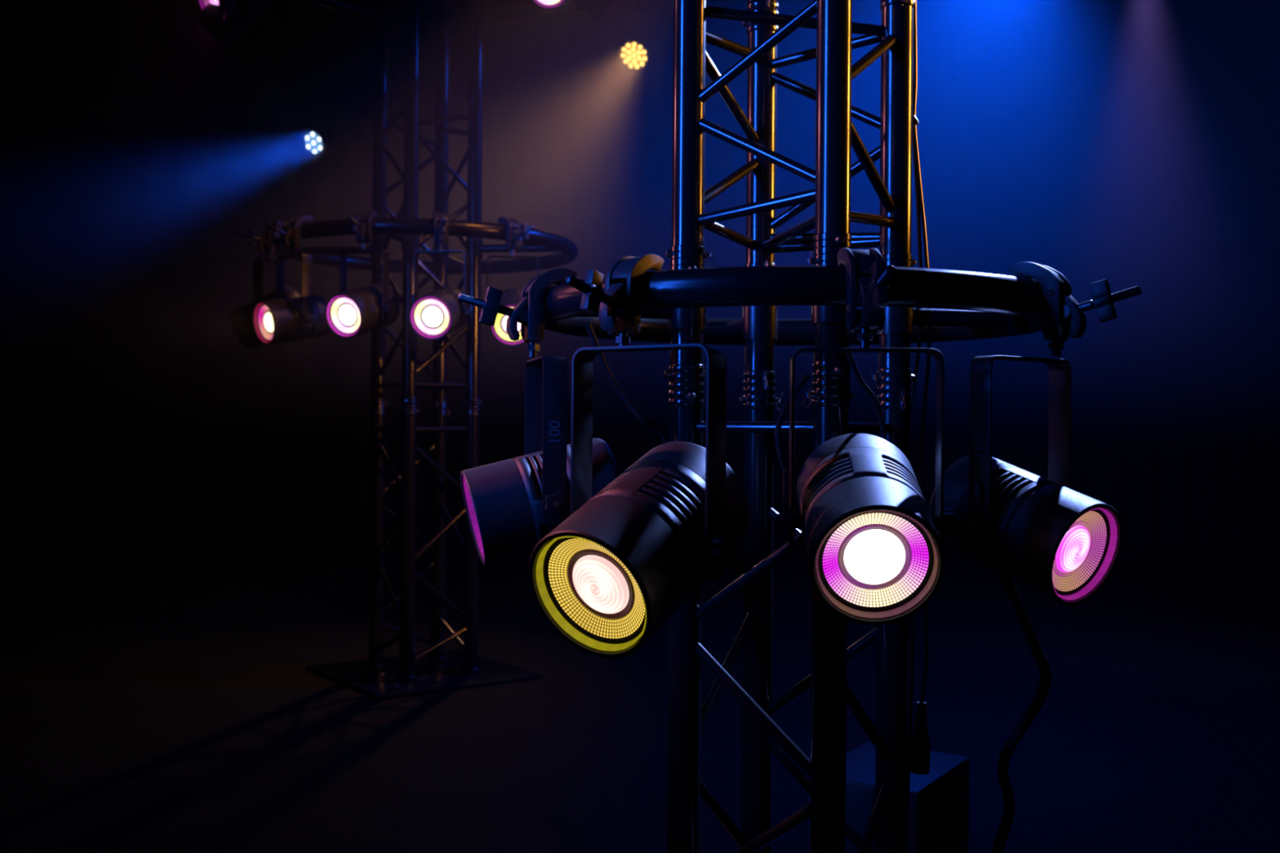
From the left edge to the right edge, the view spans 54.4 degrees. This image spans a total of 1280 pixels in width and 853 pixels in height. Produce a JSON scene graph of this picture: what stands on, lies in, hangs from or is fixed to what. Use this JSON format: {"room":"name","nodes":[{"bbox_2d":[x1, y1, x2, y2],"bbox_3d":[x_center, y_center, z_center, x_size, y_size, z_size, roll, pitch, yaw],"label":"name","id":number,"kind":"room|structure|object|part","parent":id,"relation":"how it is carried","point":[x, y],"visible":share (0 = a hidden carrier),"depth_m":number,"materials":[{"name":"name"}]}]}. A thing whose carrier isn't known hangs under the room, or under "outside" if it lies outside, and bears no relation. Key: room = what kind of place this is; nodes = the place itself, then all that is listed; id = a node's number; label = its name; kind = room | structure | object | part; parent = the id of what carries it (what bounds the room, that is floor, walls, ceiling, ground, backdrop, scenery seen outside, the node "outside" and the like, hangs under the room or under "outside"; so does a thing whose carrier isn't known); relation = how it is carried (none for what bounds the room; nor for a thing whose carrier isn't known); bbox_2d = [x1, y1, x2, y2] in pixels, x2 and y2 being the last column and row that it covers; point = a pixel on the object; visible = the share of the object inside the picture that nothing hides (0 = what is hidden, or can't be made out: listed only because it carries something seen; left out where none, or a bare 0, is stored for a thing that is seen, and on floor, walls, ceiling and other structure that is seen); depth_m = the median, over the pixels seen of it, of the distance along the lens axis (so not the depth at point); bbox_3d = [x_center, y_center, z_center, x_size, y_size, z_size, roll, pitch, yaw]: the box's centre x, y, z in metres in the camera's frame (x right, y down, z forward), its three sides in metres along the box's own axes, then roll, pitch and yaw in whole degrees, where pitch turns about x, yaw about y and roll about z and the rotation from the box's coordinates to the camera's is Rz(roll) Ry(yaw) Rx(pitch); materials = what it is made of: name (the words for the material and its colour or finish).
{"room":"concert stage","nodes":[
{"label":"concert stage","id":0,"kind":"room"},
{"bbox_2d":[0,539,1271,550],"bbox_3d":[0.013,-1.640,9.050,14.000,5.000,0.100,0,0,0],"label":"wall","id":1,"kind":"structure","parent":0,"point":[0,540],"depth_m":9.00,"materials":[{"name":"black paint"}]},
{"bbox_2d":[524,0,746,2],"bbox_3d":[-0.008,-2.644,7.674,1.400,0.048,0.048,0,0,0],"label":"pipe","id":2,"kind":"object","parent":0,"point":[707,1],"visible":0.57,"depth_m":7.66,"materials":[{"name":"black metal"}]},
{"bbox_2d":[618,0,655,71],"bbox_3d":[-0.015,-2.403,7.662,0.214,0.435,0.249,0,0,21],"label":"spotlight","id":3,"kind":"object","parent":2,"relation":"hanging from","point":[635,53],"visible":1,"depth_m":7.62,"materials":[{"name":"grey metal"}]},
{"bbox_3d":[-0.036,-2.267,7.607,0.174,0.174,0.001,0,38,21],"label":"plate","id":4,"kind":"part","parent":3,"relation":"part of","materials":[{"name":"yellow glass"}]},
{"bbox_2d":[0,540,1279,852],"bbox_3d":[-0.007,0.910,2.500,14.000,0.100,13.000,0,0,0],"label":"floor","id":5,"kind":"structure","parent":0,"point":[156,697],"depth_m":3.73,"materials":[{"name":"black"}]},
{"bbox_2d":[306,0,542,700],"bbox_3d":[-0.737,-0.726,4.300,0.600,3.160,0.600,0,0,-37],"label":"truss tower","id":6,"kind":"object","parent":5,"relation":"on","point":[435,669],"visible":0.97,"depth_m":4.26,"materials":[{"name":"black metal"}]},
{"bbox_2d":[300,218,355,239],"bbox_3d":[-0.940,-0.613,3.694,0.240,0.060,0.394,0,0,0],"label":"pipe","id":7,"kind":"object","parent":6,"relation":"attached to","point":[343,227],"depth_m":3.83,"materials":[{"name":"black metal"}]},
{"bbox_2d":[235,221,288,258],"bbox_3d":[-1.214,-0.599,3.999,0.170,0.127,0.048,0,0,-32],"label":"clamp","id":8,"kind":"object","parent":7,"relation":"attached to","point":[266,240],"visible":0.81,"depth_m":3.99,"materials":[{"name":"black metal"}]},
{"bbox_2d":[229,257,299,348],"bbox_3d":[-1.197,-0.394,4.013,0.239,0.286,0.191,0,0,10],"label":"lamp","id":9,"kind":"object","parent":8,"relation":"hanging from","point":[241,318],"visible":0.44,"depth_m":3.96,"materials":[{"name":"grey metal"}]},
{"bbox_3d":[-1.183,-0.608,4.041,0.072,0.108,0.010,0,0,-32],"label":"plate","id":10,"kind":"part","parent":8,"relation":"part of","materials":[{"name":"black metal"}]},
{"bbox_3d":[-1.163,-0.608,4.009,0.072,0.108,0.010,0,0,-32],"label":"plate","id":11,"kind":"part","parent":8,"relation":"part of","materials":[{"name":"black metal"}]},
{"bbox_2d":[262,215,314,253],"bbox_3d":[-1.096,-0.598,3.865,0.048,0.127,0.170,0,0,39],"label":"clamp","id":12,"kind":"object","parent":7,"relation":"attached to","point":[291,238],"visible":0.97,"depth_m":3.87,"materials":[{"name":"black metal"}]},
{"bbox_2d":[252,252,330,344],"bbox_3d":[-1.082,-0.393,3.884,0.191,0.286,0.225,0,0,45],"label":"lamp","id":13,"kind":"object","parent":12,"relation":"hanging from","point":[277,321],"visible":0.99,"depth_m":3.83,"materials":[{"name":"grey metal"}]},
{"bbox_3d":[-1.026,-0.334,3.830,0.029,0.030,0.029,0,0,-45],"label":"knob","id":14,"kind":"part","parent":13,"relation":"part of","materials":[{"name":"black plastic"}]},
{"bbox_3d":[-1.079,-0.608,3.915,0.010,0.108,0.072,0,0,39],"label":"plate","id":15,"kind":"part","parent":12,"relation":"part of","materials":[{"name":"black metal"}]},
{"bbox_3d":[-1.050,-0.607,3.891,0.010,0.108,0.072,0,0,39],"label":"plate","id":16,"kind":"part","parent":12,"relation":"part of","materials":[{"name":"black metal"}]},
{"bbox_2d":[347,210,378,248],"bbox_3d":[-0.839,-0.596,3.746,0.048,0.127,0.170,0,0,10],"label":"clamp","id":17,"kind":"object","parent":7,"relation":"attached to","point":[359,228],"visible":1,"depth_m":3.76,"materials":[{"name":"black metal"}]},
{"bbox_3d":[-0.849,-0.606,3.798,0.010,0.108,0.072,0,0,10],"label":"plate","id":18,"kind":"part","parent":17,"relation":"part of","materials":[{"name":"black metal"}]},
{"bbox_2d":[324,248,399,338],"bbox_3d":[-0.837,-0.398,3.769,0.191,0.273,0.231,0,0,24],"label":"lamp","id":19,"kind":"object","parent":17,"relation":"hanging from","point":[348,314],"visible":1,"depth_m":3.71,"materials":[{"name":"grey metal"}]},
{"bbox_3d":[-0.765,-0.352,3.740,0.029,0.030,0.029,0,0,24],"label":"knob","id":20,"kind":"part","parent":19,"relation":"part of","materials":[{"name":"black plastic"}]},
{"bbox_3d":[-0.812,-0.605,3.791,0.010,0.108,0.072,0,0,10],"label":"plate","id":21,"kind":"part","parent":17,"relation":"part of","materials":[{"name":"black metal"}]},
{"bbox_2d":[274,234,384,271],"bbox_3d":[-1.017,-0.614,4.228,0.427,0.060,0.870,0,0,0],"label":"pipe","id":22,"kind":"object","parent":6,"relation":"attached to","point":[321,255],"depth_m":4.35,"materials":[{"name":"black metal"}]},
{"bbox_3d":[-1.070,-0.614,4.347,0.286,0.028,0.028,0,0,8],"label":"support arm","id":23,"kind":"part","parent":22,"relation":"part of","materials":[{"name":"black paint"}]},
{"bbox_2d":[372,217,440,251],"bbox_3d":[-0.687,-0.611,3.801,0.243,0.060,0.656,0,0,0],"label":"pipe","id":24,"kind":"object","parent":6,"relation":"attached to","point":[406,233],"depth_m":3.79,"materials":[{"name":"black metal"}]},
{"bbox_3d":[-0.785,-0.612,3.968,0.028,0.028,0.286,0,0,8],"label":"support arm","id":25,"kind":"part","parent":24,"relation":"part of","materials":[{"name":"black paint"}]},
{"bbox_3d":[-0.750,0.848,4.300,0.600,0.012,0.600,0,0,-37],"label":"plate","id":26,"kind":"part","parent":6,"relation":"part of","materials":[{"name":"black paint"}]},
{"bbox_2d":[419,246,464,274],"bbox_3d":[-0.703,-0.612,4.385,0.167,0.060,0.717,0,0,0],"label":"pipe","id":27,"kind":"object","parent":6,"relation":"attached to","point":[455,266],"depth_m":4.62,"materials":[{"name":"black metal"}]},
{"bbox_2d":[432,211,448,250],"bbox_3d":[-0.597,-0.594,3.755,0.048,0.127,0.170,0,0,-14],"label":"clamp","id":28,"kind":"object","parent":27,"relation":"attached to","point":[442,238],"visible":1,"depth_m":3.76,"materials":[{"name":"black metal"}]},
{"bbox_3d":[-0.628,-0.604,3.798,0.010,0.108,0.072,0,0,-14],"label":"plate","id":29,"kind":"part","parent":28,"relation":"part of","materials":[{"name":"black metal"}]},
{"bbox_2d":[408,249,471,340],"bbox_3d":[-0.606,-0.394,3.778,0.191,0.276,0.230,0,0,8],"label":"lamp","id":30,"kind":"object","parent":28,"relation":"hanging from","point":[433,315],"visible":0.98,"depth_m":3.70,"materials":[{"name":"grey metal"}]},
{"bbox_3d":[-0.528,-0.346,3.770,0.029,0.030,0.029,0,0,8],"label":"knob","id":31,"kind":"part","parent":30,"relation":"part of","materials":[{"name":"black plastic"}]},
{"bbox_3d":[-0.591,-0.604,3.807,0.010,0.108,0.072,0,0,-14],"label":"plate","id":32,"kind":"part","parent":28,"relation":"part of","materials":[{"name":"black metal"}]},
{"bbox_3d":[-0.692,-0.611,4.632,0.028,0.028,0.286,0,0,8],"label":"support arm","id":33,"kind":"part","parent":27,"relation":"part of","materials":[{"name":"black paint"}]},
{"bbox_2d":[448,219,578,274],"bbox_3d":[-0.403,-0.609,4.116,0.402,0.060,1.240,0,0,0],"label":"pipe","id":34,"kind":"object","parent":6,"relation":"attached to","point":[539,241],"depth_m":4.24,"materials":[{"name":"black metal"}]},
{"bbox_2d":[497,217,534,255],"bbox_3d":[-0.380,-0.593,3.865,0.048,0.127,0.170,0,0,-39],"label":"clamp","id":35,"kind":"object","parent":34,"relation":"attached to","point":[520,233],"visible":1,"depth_m":3.87,"materials":[{"name":"black metal"}]},
{"bbox_3d":[-0.426,-0.602,3.891,0.010,0.108,0.072,0,0,-40],"label":"plate","id":36,"kind":"part","parent":35,"relation":"part of","materials":[{"name":"black metal"}]},
{"bbox_2d":[486,255,538,346],"bbox_3d":[-0.398,-0.388,3.883,0.191,0.285,0.236,0,0,-5],"label":"lamp","id":37,"kind":"object","parent":35,"relation":"hanging from","point":[510,298],"visible":0.3,"depth_m":3.81,"materials":[{"name":"grey metal"}]},
{"bbox_3d":[-0.397,-0.602,3.916,0.010,0.108,0.072,0,0,-40],"label":"plate","id":38,"kind":"part","parent":35,"relation":"part of","materials":[{"name":"black metal"}]},
{"bbox_3d":[-0.407,-0.609,4.253,0.286,0.028,0.028,0,0,8],"label":"support arm","id":39,"kind":"part","parent":34,"relation":"part of","materials":[{"name":"black paint"}]},
{"bbox_2d":[483,3,546,26],"bbox_3d":[-0.474,-1.564,4.640,0.249,0.060,0.253,0,0,0],"label":"pipe","id":40,"kind":"object","parent":6,"relation":"attached to","point":[530,11],"depth_m":4.71,"materials":[{"name":"black metal"}]},
{"bbox_3d":[-1.079,-1.568,4.596,0.209,0.060,0.206,0,0,0],"label":"pipe","id":41,"kind":"object","parent":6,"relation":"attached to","visible":0},
{"label":"clamp","id":42,"kind":"object","parent":41,"relation":"attached to","visible":0},
{"bbox_2d":[197,0,271,22],"bbox_3d":[-1.331,-1.413,4.093,0.191,0.214,0.241,0,0,40],"label":"lamp","id":43,"kind":"object","parent":42,"relation":"hanging from","point":[228,5],"visible":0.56,"depth_m":4.03,"materials":[{"name":"grey metal"}]},
{"bbox_2d":[0,0,1279,550],"bbox_3d":[0.010,-1.455,8.748,13.203,4.570,0.143,0,0,0],"label":"stage curtain","id":44,"kind":"object","parent":5,"relation":"on","point":[1126,144],"visible":0.59,"depth_m":8.74,"materials":[{"name":"black fabric"}]},
{"bbox_2d":[664,0,916,852],"bbox_3d":[0.241,-0.518,1.940,0.600,2.760,0.600,0,0,33],"label":"truss tower","id":45,"kind":"object","parent":5,"relation":"on","point":[836,133],"visible":0.82,"depth_m":1.89,"materials":[{"name":"black metal"}]},
{"bbox_2d":[544,265,1043,345],"bbox_3d":[0.238,-0.176,1.940,0.818,0.060,0.818,0,0,0],"label":"pipe","id":46,"kind":"object","parent":45,"relation":"attached to","point":[962,305],"visible":0.7,"depth_m":1.62,"materials":[{"name":"black metal"}]},
{"bbox_2d":[457,268,577,357],"bbox_3d":[-0.176,-0.163,1.772,0.170,0.127,0.048,0,0,-22],"label":"clamp","id":47,"kind":"object","parent":46,"relation":"attached to","point":[529,312],"visible":0.97,"depth_m":1.76,"materials":[{"name":"black metal"}]},
{"bbox_2d":[460,355,620,564],"bbox_3d":[-0.144,0.052,1.851,0.243,0.305,0.202,0,0,-14],"label":"lamp","id":48,"kind":"object","parent":47,"relation":"hanging from","point":[511,504],"visible":0.84,"depth_m":1.78,"materials":[{"name":"grey metal"}]},
{"bbox_3d":[-0.121,0.109,1.771,0.031,0.031,0.031,0,0,-14],"label":"knob","id":49,"kind":"part","parent":48,"relation":"part of","materials":[{"name":"black plastic"}]},
{"bbox_3d":[-0.138,-0.172,1.808,0.072,0.108,0.010,0,0,-22],"label":"plate","id":50,"kind":"part","parent":47,"relation":"part of","materials":[{"name":"black metal"}]},
{"bbox_3d":[-0.124,-0.172,1.773,0.072,0.108,0.010,0,0,-22],"label":"plate","id":51,"kind":"part","parent":47,"relation":"part of","materials":[{"name":"black metal"}]},
{"bbox_2d":[564,253,664,346],"bbox_3d":[-0.037,-0.162,1.588,0.048,0.127,0.170,0,0,38],"label":"clamp","id":52,"kind":"object","parent":46,"relation":"attached to","point":[631,268],"visible":1,"depth_m":1.59,"materials":[{"name":"black metal"}]},
{"bbox_3d":[-0.022,-0.171,1.638,0.010,0.108,0.072,0,0,38],"label":"plate","id":53,"kind":"part","parent":52,"relation":"part of","materials":[{"name":"black metal"}]},
{"bbox_2d":[528,343,749,658],"bbox_3d":[0.006,0.088,1.552,0.244,0.376,0.305,0,0,34],"label":"lamp","id":54,"kind":"object","parent":52,"relation":"hanging from","point":[626,557],"visible":1,"depth_m":1.49,"materials":[{"name":"grey metal"}]},
{"bbox_3d":[0.091,0.146,1.499,0.037,0.038,0.037,0,0,34],"label":"knob","id":55,"kind":"part","parent":54,"relation":"part of","materials":[{"name":"black plastic"}]},
{"bbox_3d":[0.008,-0.171,1.615,0.010,0.108,0.072,0,0,38],"label":"plate","id":56,"kind":"part","parent":52,"relation":"part of","materials":[{"name":"black metal"}]},
{"bbox_3d":[-0.032,-0.178,1.882,0.170,0.028,0.028,0,0,-12],"label":"support arm","id":57,"kind":"part","parent":46,"relation":"part of","materials":[{"name":"black paint"}]},
{"bbox_2d":[585,322,670,443],"bbox_3d":[-0.006,-0.020,1.801,0.177,0.251,0.023,0,0,-39],"label":"cable","id":58,"kind":"object","parent":46,"relation":"hanging from","point":[628,402],"visible":0.69,"depth_m":1.78,"materials":[{"name":"grey rubber"}]},
{"bbox_3d":[0.181,-0.177,2.211,0.028,0.028,0.170,0,0,-12],"label":"support arm","id":59,"kind":"part","parent":46,"relation":"part of","materials":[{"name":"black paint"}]},
{"bbox_3d":[0.296,-0.176,1.669,0.028,0.028,0.170,0,0,-12],"label":"support arm","id":60,"kind":"part","parent":46,"relation":"part of","materials":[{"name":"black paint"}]},
{"bbox_2d":[836,247,896,348],"bbox_3d":[0.277,-0.159,1.494,0.048,0.127,0.170,0,0,-5],"label":"clamp","id":61,"kind":"object","parent":46,"relation":"attached to","point":[872,296],"visible":1,"depth_m":1.51,"materials":[{"name":"black metal"}]},
{"bbox_3d":[0.254,-0.169,1.542,0.010,0.108,0.072,0,0,-5],"label":"plate","id":62,"kind":"part","parent":61,"relation":"part of","materials":[{"name":"black metal"}]},
{"bbox_2d":[775,347,955,625],"bbox_3d":[0.283,0.069,1.562,0.223,0.333,0.277,0,0,3],"label":"lamp","id":63,"kind":"object","parent":61,"relation":"hanging from","point":[874,546],"visible":1,"depth_m":1.48,"materials":[{"name":"grey metal"}]},
{"bbox_3d":[0.190,0.091,1.570,0.037,0.075,0.018,0,0,3],"label":"locking lever","id":64,"kind":"part","parent":63,"relation":"part of","materials":[{"name":"black plastic"}]},
{"bbox_2d":[774,373,810,479],"bbox_3d":[0.205,0.000,1.690,0.024,0.145,0.085,0,0,29],"label":"cable","id":65,"kind":"object","parent":63,"relation":"attached to","point":[780,421],"visible":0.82,"depth_m":1.67,"materials":[{"name":"grey rubber"}]},
{"bbox_2d":[844,352,886,439],"bbox_3d":[0.306,0.009,1.691,0.022,0.220,0.093,0,0,40],"label":"cable","id":66,"kind":"object","parent":63,"relation":"attached to","point":[865,388],"visible":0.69,"depth_m":1.69,"materials":[{"name":"grey rubber"}]},
{"bbox_3d":[0.375,0.121,1.561,0.034,0.035,0.034,0,0,3],"label":"knob","id":67,"kind":"part","parent":63,"relation":"part of","materials":[{"name":"black plastic"}]},
{"bbox_3d":[0.292,-0.169,1.545,0.010,0.108,0.072,0,0,-5],"label":"plate","id":68,"kind":"part","parent":61,"relation":"part of","materials":[{"name":"black metal"}]},
{"bbox_3d":[0.509,-0.174,1.998,0.170,0.028,0.028,0,0,-12],"label":"support arm","id":69,"kind":"part","parent":46,"relation":"part of","materials":[{"name":"black paint"}]},
{"bbox_2d":[1008,262,1141,356],"bbox_3d":[0.576,-0.157,1.647,0.170,0.127,0.048,0,0,41],"label":"clamp","id":70,"kind":"object","parent":46,"relation":"attached to","point":[1060,307],"visible":0.97,"depth_m":1.64,"materials":[{"name":"black metal"}]},
{"bbox_2d":[928,355,1122,605],"bbox_3d":[0.531,0.072,1.732,0.202,0.335,0.259,0,0,-18],"label":"lamp","id":71,"kind":"object","parent":70,"relation":"hanging from","point":[1061,543],"visible":0.99,"depth_m":1.68,"materials":[{"name":"grey metal"}]},
{"bbox_3d":[0.459,0.111,1.685,0.034,0.069,0.017,0,0,-35],"label":"locking lever","id":72,"kind":"part","parent":71,"relation":"part of","materials":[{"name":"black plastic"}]},
{"bbox_2d":[991,571,1051,852],"bbox_3d":[0.572,0.463,1.916,0.102,0.743,0.406,0,0,22],"label":"cable","id":73,"kind":"object","parent":71,"relation":"hanging from","point":[1007,584],"visible":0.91,"depth_m":2.02,"materials":[{"name":"grey rubber"}]},
{"bbox_3d":[0.526,-0.167,1.665,0.072,0.108,0.010,0,0,41],"label":"plate","id":74,"kind":"part","parent":70,"relation":"part of","materials":[{"name":"black metal"}]},
{"bbox_3d":[0.551,-0.167,1.693,0.072,0.108,0.010,0,0,41],"label":"plate","id":75,"kind":"part","parent":70,"relation":"part of","materials":[{"name":"black metal"}]},
{"bbox_2d":[906,77,923,845],"bbox_3d":[0.442,-0.075,2.034,0.033,1.623,0.038,0,0,0],"label":"cable","id":76,"kind":"object","parent":45,"relation":"attached to","point":[915,169],"visible":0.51,"depth_m":2.02,"materials":[{"name":"grey rubber"}]},
{"bbox_2d":[912,0,931,702],"bbox_3d":[0.452,-0.216,2.018,0.043,1.333,0.015,0,0,-18],"label":"cable","id":77,"kind":"object","parent":45,"relation":"attached to","point":[914,43],"visible":0.77,"depth_m":2.02,"materials":[{"name":"grey rubber"}]},
{"bbox_2d":[912,115,919,124],"bbox_3d":[0.443,-0.494,2.009,0.012,0.015,0.014,0,0,35],"label":"cable tie","id":78,"kind":"object","parent":77,"relation":"attached to","point":[915,120],"visible":0.79,"depth_m":2.00,"materials":[{"name":"black plastic"}]},
{"bbox_2d":[910,701,930,774],"bbox_3d":[0.455,0.504,2.020,0.034,0.113,0.034,0,0,0],"label":"plug","id":79,"kind":"object","parent":77,"relation":"attached to","point":[920,744],"visible":1,"depth_m":2.01,"materials":[{"name":"black plastic"}]},
{"bbox_2d":[808,742,969,852],"bbox_3d":[0.494,0.764,2.450,0.220,0.200,0.300,0,0,33],"label":"equipment case","id":80,"kind":"object","parent":5,"relation":"on","point":[939,808],"visible":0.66,"depth_m":2.37,"materials":[{"name":"grey"}]},
{"bbox_3d":[-1.948,-2.659,7.681,1.400,0.048,0.048,0,0,0],"label":"pipe","id":81,"kind":"object","parent":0,"visible":0},
{"bbox_2d":[300,4,341,158],"bbox_3d":[-1.956,-2.139,7.673,0.209,0.992,0.241,0,0,28],"label":"spotlight","id":82,"kind":"object","parent":81,"relation":"hanging from","point":[320,140],"visible":1,"depth_m":7.64,"materials":[{"name":"grey metal"}]},
{"bbox_3d":[-1.994,-1.733,7.608,0.170,0.170,0.001,0,24,28],"label":"plate","id":83,"kind":"part","parent":82,"relation":"part of","materials":[{"name":"white glass"}]},
{"bbox_3d":[-0.267,-1.546,3.980,0.170,0.127,0.048,0,0,35],"label":"clamp","id":84,"kind":"object","parent":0,"visible":0},
{"bbox_2d":[531,0,574,13],"bbox_3d":[-0.289,-1.401,3.993,0.191,0.179,0.231,0,0,-2],"label":"lamp","id":85,"kind":"object","parent":84,"relation":"hanging from","point":[545,6],"visible":1,"depth_m":3.92,"materials":[{"name":"grey metal"}]},
{"label":"clamp","id":86,"kind":"object","parent":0,"visible":0},
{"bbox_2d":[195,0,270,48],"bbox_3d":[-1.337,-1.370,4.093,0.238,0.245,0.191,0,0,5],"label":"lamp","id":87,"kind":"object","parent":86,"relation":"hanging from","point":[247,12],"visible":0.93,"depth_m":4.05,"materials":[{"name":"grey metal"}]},
{"bbox_3d":[-1.340,-1.365,4.014,0.029,0.030,0.029,0,0,5],"label":"knob","id":88,"kind":"part","parent":87,"relation":"part of","materials":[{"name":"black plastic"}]}
]}

